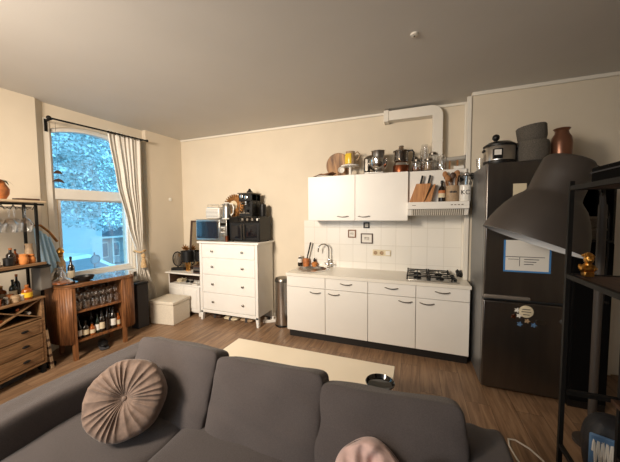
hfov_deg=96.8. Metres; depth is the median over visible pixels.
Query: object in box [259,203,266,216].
canister
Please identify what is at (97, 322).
bottle
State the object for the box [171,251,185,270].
vanity mirror
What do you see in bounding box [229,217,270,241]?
oven
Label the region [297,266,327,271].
sink
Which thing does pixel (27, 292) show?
bottle
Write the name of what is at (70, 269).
bottle
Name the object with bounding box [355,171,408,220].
upper cabinet
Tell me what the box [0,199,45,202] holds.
shelf
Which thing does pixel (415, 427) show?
cushion
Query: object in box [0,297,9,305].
jar
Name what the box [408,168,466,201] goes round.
upper cabinet
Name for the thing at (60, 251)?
tassel
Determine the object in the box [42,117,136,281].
window
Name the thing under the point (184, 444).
seat cushion
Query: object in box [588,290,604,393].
floor lamp
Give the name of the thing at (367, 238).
framed picture
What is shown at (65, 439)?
seat cushion
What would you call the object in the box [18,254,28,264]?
jar
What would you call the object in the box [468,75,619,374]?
wall
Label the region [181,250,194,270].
lamp
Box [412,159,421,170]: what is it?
storage jar
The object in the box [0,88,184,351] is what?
wall
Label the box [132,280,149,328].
bin
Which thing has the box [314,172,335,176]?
serving board
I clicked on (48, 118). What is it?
curtain rod
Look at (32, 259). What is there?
jar
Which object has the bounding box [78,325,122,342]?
shelf
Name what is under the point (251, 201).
espresso machine
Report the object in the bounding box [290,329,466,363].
plinth
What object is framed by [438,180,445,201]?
oil bottle
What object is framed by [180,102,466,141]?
trim
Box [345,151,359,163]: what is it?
jug
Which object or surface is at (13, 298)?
jar
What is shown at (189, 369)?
cushion
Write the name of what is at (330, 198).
upper cabinet
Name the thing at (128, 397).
round cushion
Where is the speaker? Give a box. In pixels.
[31,264,56,369]
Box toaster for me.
[206,205,222,218]
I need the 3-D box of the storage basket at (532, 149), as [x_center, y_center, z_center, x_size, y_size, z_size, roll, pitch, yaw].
[2.075,-0.732,2.577,0.264,0.200,0.264,1,3,21]
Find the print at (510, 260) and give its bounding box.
[506,256,542,265]
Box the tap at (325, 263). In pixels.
[324,258,333,267]
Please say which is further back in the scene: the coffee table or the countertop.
the countertop
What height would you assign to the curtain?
2.866 m
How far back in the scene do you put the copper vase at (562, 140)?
2.44 m
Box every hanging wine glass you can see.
[0,207,18,232]
[17,208,33,231]
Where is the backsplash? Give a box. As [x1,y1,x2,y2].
[304,215,461,274]
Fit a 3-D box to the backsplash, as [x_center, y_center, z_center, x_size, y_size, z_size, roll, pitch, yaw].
[0.929,0.158,3.921,2.175,0.790,0.008,1,3,21]
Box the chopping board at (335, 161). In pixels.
[326,153,348,175]
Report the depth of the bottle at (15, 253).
2.85 m
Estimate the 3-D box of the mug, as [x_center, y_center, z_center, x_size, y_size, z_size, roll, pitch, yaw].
[-2.965,0.306,2.708,0.084,0.080,0.084,1,3,21]
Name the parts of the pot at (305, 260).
pot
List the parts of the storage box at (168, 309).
lid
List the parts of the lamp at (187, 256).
lamp shade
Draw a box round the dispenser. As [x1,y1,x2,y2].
[442,155,465,168]
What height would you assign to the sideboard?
0.830 m
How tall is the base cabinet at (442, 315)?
0.760 m
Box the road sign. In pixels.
[90,252,100,267]
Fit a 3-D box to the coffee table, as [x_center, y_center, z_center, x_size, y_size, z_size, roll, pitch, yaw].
[-0.116,1.342,2.305,1.545,0.420,0.585,1,3,21]
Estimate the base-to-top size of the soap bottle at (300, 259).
0.168 m
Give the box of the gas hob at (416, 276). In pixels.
[406,268,458,283]
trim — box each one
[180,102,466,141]
[461,96,471,280]
[472,71,619,95]
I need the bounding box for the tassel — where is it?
[56,200,66,273]
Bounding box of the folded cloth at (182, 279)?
[176,277,186,281]
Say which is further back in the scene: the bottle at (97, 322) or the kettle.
the kettle
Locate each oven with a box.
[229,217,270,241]
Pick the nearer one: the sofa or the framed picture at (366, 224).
the sofa
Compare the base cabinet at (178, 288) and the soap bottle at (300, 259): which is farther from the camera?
the base cabinet at (178, 288)
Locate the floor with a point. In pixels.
(529, 419)
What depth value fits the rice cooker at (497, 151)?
2.54 m
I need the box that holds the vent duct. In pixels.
[384,105,442,169]
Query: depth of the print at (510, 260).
2.46 m
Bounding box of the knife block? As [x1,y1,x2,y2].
[410,175,435,201]
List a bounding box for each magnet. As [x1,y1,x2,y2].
[519,306,533,317]
[536,319,545,325]
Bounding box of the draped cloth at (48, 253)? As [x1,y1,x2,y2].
[30,224,59,272]
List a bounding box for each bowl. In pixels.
[73,274,94,280]
[365,373,394,389]
[369,158,387,170]
[371,150,384,157]
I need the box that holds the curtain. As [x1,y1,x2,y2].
[107,130,156,316]
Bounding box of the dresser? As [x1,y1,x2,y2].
[197,240,273,327]
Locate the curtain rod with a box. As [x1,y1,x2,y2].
[44,115,147,141]
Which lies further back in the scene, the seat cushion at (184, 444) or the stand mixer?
the stand mixer
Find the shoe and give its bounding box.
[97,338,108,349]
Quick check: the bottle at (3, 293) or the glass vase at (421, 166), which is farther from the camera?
the glass vase at (421, 166)
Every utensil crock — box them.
[442,170,460,200]
[457,172,473,200]
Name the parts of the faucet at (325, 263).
spout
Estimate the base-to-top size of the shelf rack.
1.845 m
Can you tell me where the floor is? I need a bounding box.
[0,312,617,461]
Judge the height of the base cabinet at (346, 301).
0.760 m
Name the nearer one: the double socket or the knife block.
the knife block
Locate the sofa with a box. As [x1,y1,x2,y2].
[0,337,513,461]
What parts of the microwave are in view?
door glass, control panel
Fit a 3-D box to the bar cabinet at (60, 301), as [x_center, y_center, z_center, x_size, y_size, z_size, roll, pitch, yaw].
[-2.755,1.047,3.567,0.435,0.905,0.930,1,4,29]
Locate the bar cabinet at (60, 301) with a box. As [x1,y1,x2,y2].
[44,270,134,360]
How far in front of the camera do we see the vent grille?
3.20 m
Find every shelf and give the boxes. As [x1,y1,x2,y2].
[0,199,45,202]
[76,297,121,312]
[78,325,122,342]
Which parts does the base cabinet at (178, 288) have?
panel, door, panel, door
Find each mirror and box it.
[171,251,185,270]
[225,194,243,216]
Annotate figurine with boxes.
[578,252,597,276]
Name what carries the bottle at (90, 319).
on the bar cabinet at (60, 301)
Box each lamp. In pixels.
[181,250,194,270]
[483,153,598,253]
[572,190,609,274]
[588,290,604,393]
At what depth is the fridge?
2.52 m
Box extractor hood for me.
[408,201,469,215]
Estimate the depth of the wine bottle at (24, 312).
2.86 m
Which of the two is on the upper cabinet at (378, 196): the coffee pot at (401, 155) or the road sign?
the coffee pot at (401, 155)
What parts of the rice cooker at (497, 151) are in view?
lid knob, control panel, lid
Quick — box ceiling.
[0,0,619,139]
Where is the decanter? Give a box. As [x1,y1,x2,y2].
[50,267,74,285]
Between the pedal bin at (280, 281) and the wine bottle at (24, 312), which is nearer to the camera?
the wine bottle at (24, 312)
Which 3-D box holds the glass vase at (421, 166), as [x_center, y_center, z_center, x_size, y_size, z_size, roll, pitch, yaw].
[1.474,-0.928,3.546,0.100,0.360,0.100,1,3,21]
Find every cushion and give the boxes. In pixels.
[0,411,179,461]
[81,359,167,443]
[135,337,228,429]
[148,427,283,461]
[205,356,328,461]
[314,380,469,461]
[335,437,398,461]
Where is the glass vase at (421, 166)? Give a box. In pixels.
[420,144,428,170]
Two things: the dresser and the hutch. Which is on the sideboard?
the hutch
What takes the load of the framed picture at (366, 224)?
attached to the wall at (278, 164)
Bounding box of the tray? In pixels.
[12,198,39,200]
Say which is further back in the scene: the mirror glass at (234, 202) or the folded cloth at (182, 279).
the folded cloth at (182, 279)
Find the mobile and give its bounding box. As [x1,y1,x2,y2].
[52,127,64,183]
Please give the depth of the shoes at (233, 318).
4.44 m
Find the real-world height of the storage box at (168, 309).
0.365 m
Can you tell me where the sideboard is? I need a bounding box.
[0,295,47,384]
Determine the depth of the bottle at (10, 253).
2.77 m
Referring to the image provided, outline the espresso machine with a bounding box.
[237,189,260,216]
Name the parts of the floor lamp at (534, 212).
lamp shade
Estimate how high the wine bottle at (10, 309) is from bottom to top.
0.074 m
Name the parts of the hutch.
frame, post, post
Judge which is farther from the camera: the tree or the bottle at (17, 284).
the tree
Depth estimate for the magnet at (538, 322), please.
2.44 m
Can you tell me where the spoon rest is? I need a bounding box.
[455,269,462,277]
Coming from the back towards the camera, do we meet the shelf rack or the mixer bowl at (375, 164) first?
the mixer bowl at (375, 164)
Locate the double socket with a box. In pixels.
[373,250,390,255]
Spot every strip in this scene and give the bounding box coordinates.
[46,330,53,367]
[263,316,275,322]
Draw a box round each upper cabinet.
[308,175,354,220]
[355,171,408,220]
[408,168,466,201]
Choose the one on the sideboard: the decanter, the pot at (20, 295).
the pot at (20, 295)
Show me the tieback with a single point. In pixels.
(143, 261)
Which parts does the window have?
sash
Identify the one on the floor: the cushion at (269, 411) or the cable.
the cable
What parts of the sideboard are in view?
drawer panel, drawer panel, drawer panel, drawer, drawer, drawer, leg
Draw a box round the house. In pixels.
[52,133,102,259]
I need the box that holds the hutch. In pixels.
[0,202,48,287]
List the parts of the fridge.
door handle, door, door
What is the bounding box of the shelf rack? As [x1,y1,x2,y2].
[556,177,619,461]
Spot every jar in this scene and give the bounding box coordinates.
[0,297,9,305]
[10,295,19,302]
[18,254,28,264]
[28,254,35,262]
[51,265,66,280]
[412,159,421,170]
[423,158,433,170]
[428,152,437,168]
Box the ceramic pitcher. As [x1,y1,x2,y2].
[24,243,34,255]
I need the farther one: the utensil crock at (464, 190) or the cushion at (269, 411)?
the utensil crock at (464, 190)
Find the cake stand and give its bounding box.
[341,164,359,174]
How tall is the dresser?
1.280 m
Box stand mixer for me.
[364,150,387,173]
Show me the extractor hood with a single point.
(445, 207)
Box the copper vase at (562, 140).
[550,126,572,153]
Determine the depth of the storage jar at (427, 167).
3.36 m
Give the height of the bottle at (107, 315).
0.290 m
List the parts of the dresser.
leg, drawer, drawer, frame, drawer, drawer, leg, leg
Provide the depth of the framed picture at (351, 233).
4.02 m
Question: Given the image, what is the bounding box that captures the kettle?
[222,202,233,218]
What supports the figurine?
on the shelf rack
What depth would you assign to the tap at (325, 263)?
4.08 m
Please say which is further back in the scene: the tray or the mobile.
the mobile
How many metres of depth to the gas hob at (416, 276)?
3.31 m
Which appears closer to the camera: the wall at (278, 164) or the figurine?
the figurine
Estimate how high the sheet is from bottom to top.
0.290 m
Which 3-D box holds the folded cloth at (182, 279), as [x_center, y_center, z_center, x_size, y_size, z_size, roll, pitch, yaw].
[-2.297,0.875,4.908,0.128,0.077,0.151,1,3,21]
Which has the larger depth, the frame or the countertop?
the frame
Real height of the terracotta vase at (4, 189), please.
0.190 m
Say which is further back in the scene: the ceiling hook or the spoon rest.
the spoon rest
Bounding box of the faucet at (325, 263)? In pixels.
[318,243,333,267]
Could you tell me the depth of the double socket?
3.87 m
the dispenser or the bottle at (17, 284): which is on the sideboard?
the bottle at (17, 284)
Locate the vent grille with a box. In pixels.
[413,209,463,214]
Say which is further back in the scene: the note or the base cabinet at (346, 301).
the base cabinet at (346, 301)
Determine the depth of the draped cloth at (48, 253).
3.31 m
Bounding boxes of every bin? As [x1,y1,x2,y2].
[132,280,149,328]
[275,276,286,327]
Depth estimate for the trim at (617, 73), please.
2.91 m
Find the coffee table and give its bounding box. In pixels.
[223,338,394,389]
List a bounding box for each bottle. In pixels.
[0,286,6,296]
[0,307,18,312]
[5,248,15,264]
[9,279,17,294]
[14,249,18,263]
[14,274,20,294]
[20,310,30,314]
[21,284,32,299]
[67,256,74,279]
[77,320,82,338]
[82,320,88,337]
[87,310,94,326]
[89,322,95,334]
[95,314,99,332]
[99,310,104,331]
[104,307,110,329]
[110,306,116,327]
[116,311,120,326]
[298,255,302,265]
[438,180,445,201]
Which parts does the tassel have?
cord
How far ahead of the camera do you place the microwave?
4.37 m
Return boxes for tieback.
[133,249,146,267]
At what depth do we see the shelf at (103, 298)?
3.57 m
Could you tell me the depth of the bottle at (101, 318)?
3.49 m
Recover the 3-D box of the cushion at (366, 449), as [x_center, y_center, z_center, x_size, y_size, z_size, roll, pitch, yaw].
[0.263,1.079,1.187,0.324,0.313,0.261,1,3,20]
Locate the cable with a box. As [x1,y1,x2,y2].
[507,438,544,461]
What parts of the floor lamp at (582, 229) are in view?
lamp arm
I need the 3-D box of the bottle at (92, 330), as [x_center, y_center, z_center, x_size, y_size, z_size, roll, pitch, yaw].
[-2.707,1.209,3.418,0.065,0.150,0.064,1,3,21]
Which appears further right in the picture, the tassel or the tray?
the tassel
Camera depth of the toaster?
4.50 m
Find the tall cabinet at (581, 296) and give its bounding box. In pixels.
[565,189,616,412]
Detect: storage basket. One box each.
[515,122,547,141]
[515,138,549,160]
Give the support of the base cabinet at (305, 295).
on the floor
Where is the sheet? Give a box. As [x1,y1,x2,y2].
[503,240,551,273]
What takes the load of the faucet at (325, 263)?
on the countertop
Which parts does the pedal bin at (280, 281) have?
lid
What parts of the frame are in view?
frame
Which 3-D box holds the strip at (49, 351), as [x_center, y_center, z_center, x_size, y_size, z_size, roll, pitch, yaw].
[-2.890,1.306,3.041,0.042,0.450,0.069,0,3,8]
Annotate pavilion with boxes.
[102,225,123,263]
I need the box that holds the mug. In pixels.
[2,257,14,266]
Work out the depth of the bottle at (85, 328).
3.34 m
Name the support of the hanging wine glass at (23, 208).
hanging from the hutch
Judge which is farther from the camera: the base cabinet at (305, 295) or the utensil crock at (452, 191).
the base cabinet at (305, 295)
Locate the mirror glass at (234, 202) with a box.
[230,201,236,210]
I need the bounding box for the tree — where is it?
[51,133,122,230]
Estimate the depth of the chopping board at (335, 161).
3.97 m
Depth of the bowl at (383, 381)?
2.04 m
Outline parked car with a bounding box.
[63,252,115,271]
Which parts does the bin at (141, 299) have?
lid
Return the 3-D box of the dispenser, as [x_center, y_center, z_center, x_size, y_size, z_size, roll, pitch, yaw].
[1.750,-0.826,3.340,0.259,0.176,0.080,1,3,21]
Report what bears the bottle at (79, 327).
on the bar cabinet at (60, 301)
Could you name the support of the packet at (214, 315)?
on the floor
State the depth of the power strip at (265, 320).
4.32 m
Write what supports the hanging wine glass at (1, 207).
hanging from the hutch
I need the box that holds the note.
[513,183,526,195]
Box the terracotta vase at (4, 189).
[0,179,9,198]
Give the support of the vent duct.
attached to the wall at (278, 164)
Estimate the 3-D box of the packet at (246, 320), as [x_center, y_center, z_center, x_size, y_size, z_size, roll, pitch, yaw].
[-0.987,1.413,4.407,0.228,0.086,0.160,0,3,15]
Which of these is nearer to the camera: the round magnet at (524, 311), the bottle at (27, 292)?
the round magnet at (524, 311)
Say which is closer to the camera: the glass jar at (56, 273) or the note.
the note
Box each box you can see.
[149,294,189,325]
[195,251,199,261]
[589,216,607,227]
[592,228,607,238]
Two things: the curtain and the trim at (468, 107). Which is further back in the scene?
the curtain
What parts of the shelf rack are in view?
post, rail, board rail, board rail, board rail, board rail, post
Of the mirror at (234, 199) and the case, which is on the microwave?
the mirror at (234, 199)
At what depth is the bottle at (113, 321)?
3.60 m
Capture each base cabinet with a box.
[165,269,200,316]
[287,275,325,333]
[325,278,367,340]
[368,282,415,347]
[415,286,469,356]
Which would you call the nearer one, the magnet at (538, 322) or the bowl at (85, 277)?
the magnet at (538, 322)
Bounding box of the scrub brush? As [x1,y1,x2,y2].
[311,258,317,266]
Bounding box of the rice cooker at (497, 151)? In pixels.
[482,134,517,165]
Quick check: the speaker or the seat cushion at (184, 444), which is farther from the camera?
the speaker
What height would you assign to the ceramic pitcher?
0.200 m
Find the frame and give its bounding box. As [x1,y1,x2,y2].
[189,221,202,268]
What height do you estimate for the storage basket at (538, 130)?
0.183 m
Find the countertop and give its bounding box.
[286,265,471,289]
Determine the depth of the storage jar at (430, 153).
3.44 m
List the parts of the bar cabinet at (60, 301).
reeded panel, leg, leg, panel, leg, leg, reeded panel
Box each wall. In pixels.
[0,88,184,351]
[181,105,464,312]
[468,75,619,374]
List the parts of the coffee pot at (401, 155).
lid, motor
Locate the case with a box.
[590,161,619,181]
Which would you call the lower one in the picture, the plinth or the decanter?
the plinth
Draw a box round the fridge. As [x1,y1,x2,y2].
[469,160,564,398]
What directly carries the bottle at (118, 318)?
on the bar cabinet at (60, 301)
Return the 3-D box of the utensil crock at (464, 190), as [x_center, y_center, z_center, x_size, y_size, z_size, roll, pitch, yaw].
[1.784,-0.508,3.152,0.187,0.337,0.146,1,3,21]
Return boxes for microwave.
[196,219,229,240]
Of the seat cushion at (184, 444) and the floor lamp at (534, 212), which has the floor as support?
the floor lamp at (534, 212)
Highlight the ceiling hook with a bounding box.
[410,31,418,37]
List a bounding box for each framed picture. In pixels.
[348,230,355,237]
[361,233,372,243]
[363,222,369,227]
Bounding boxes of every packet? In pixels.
[211,313,224,317]
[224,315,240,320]
[240,317,254,322]
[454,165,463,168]
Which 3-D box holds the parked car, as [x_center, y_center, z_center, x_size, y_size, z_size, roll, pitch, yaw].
[-6.833,1.372,7.519,1.640,1.470,3.514,1,3,21]
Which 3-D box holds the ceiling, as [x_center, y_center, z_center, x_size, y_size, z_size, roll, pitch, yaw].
[-0.466,-1.501,0.877,7.650,0.100,6.700,1,3,21]
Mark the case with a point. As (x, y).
(612, 170)
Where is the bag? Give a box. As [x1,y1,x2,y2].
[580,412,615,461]
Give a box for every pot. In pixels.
[19,294,24,300]
[303,242,310,266]
[393,146,414,171]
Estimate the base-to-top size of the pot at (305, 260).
0.374 m
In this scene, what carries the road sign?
on the ground

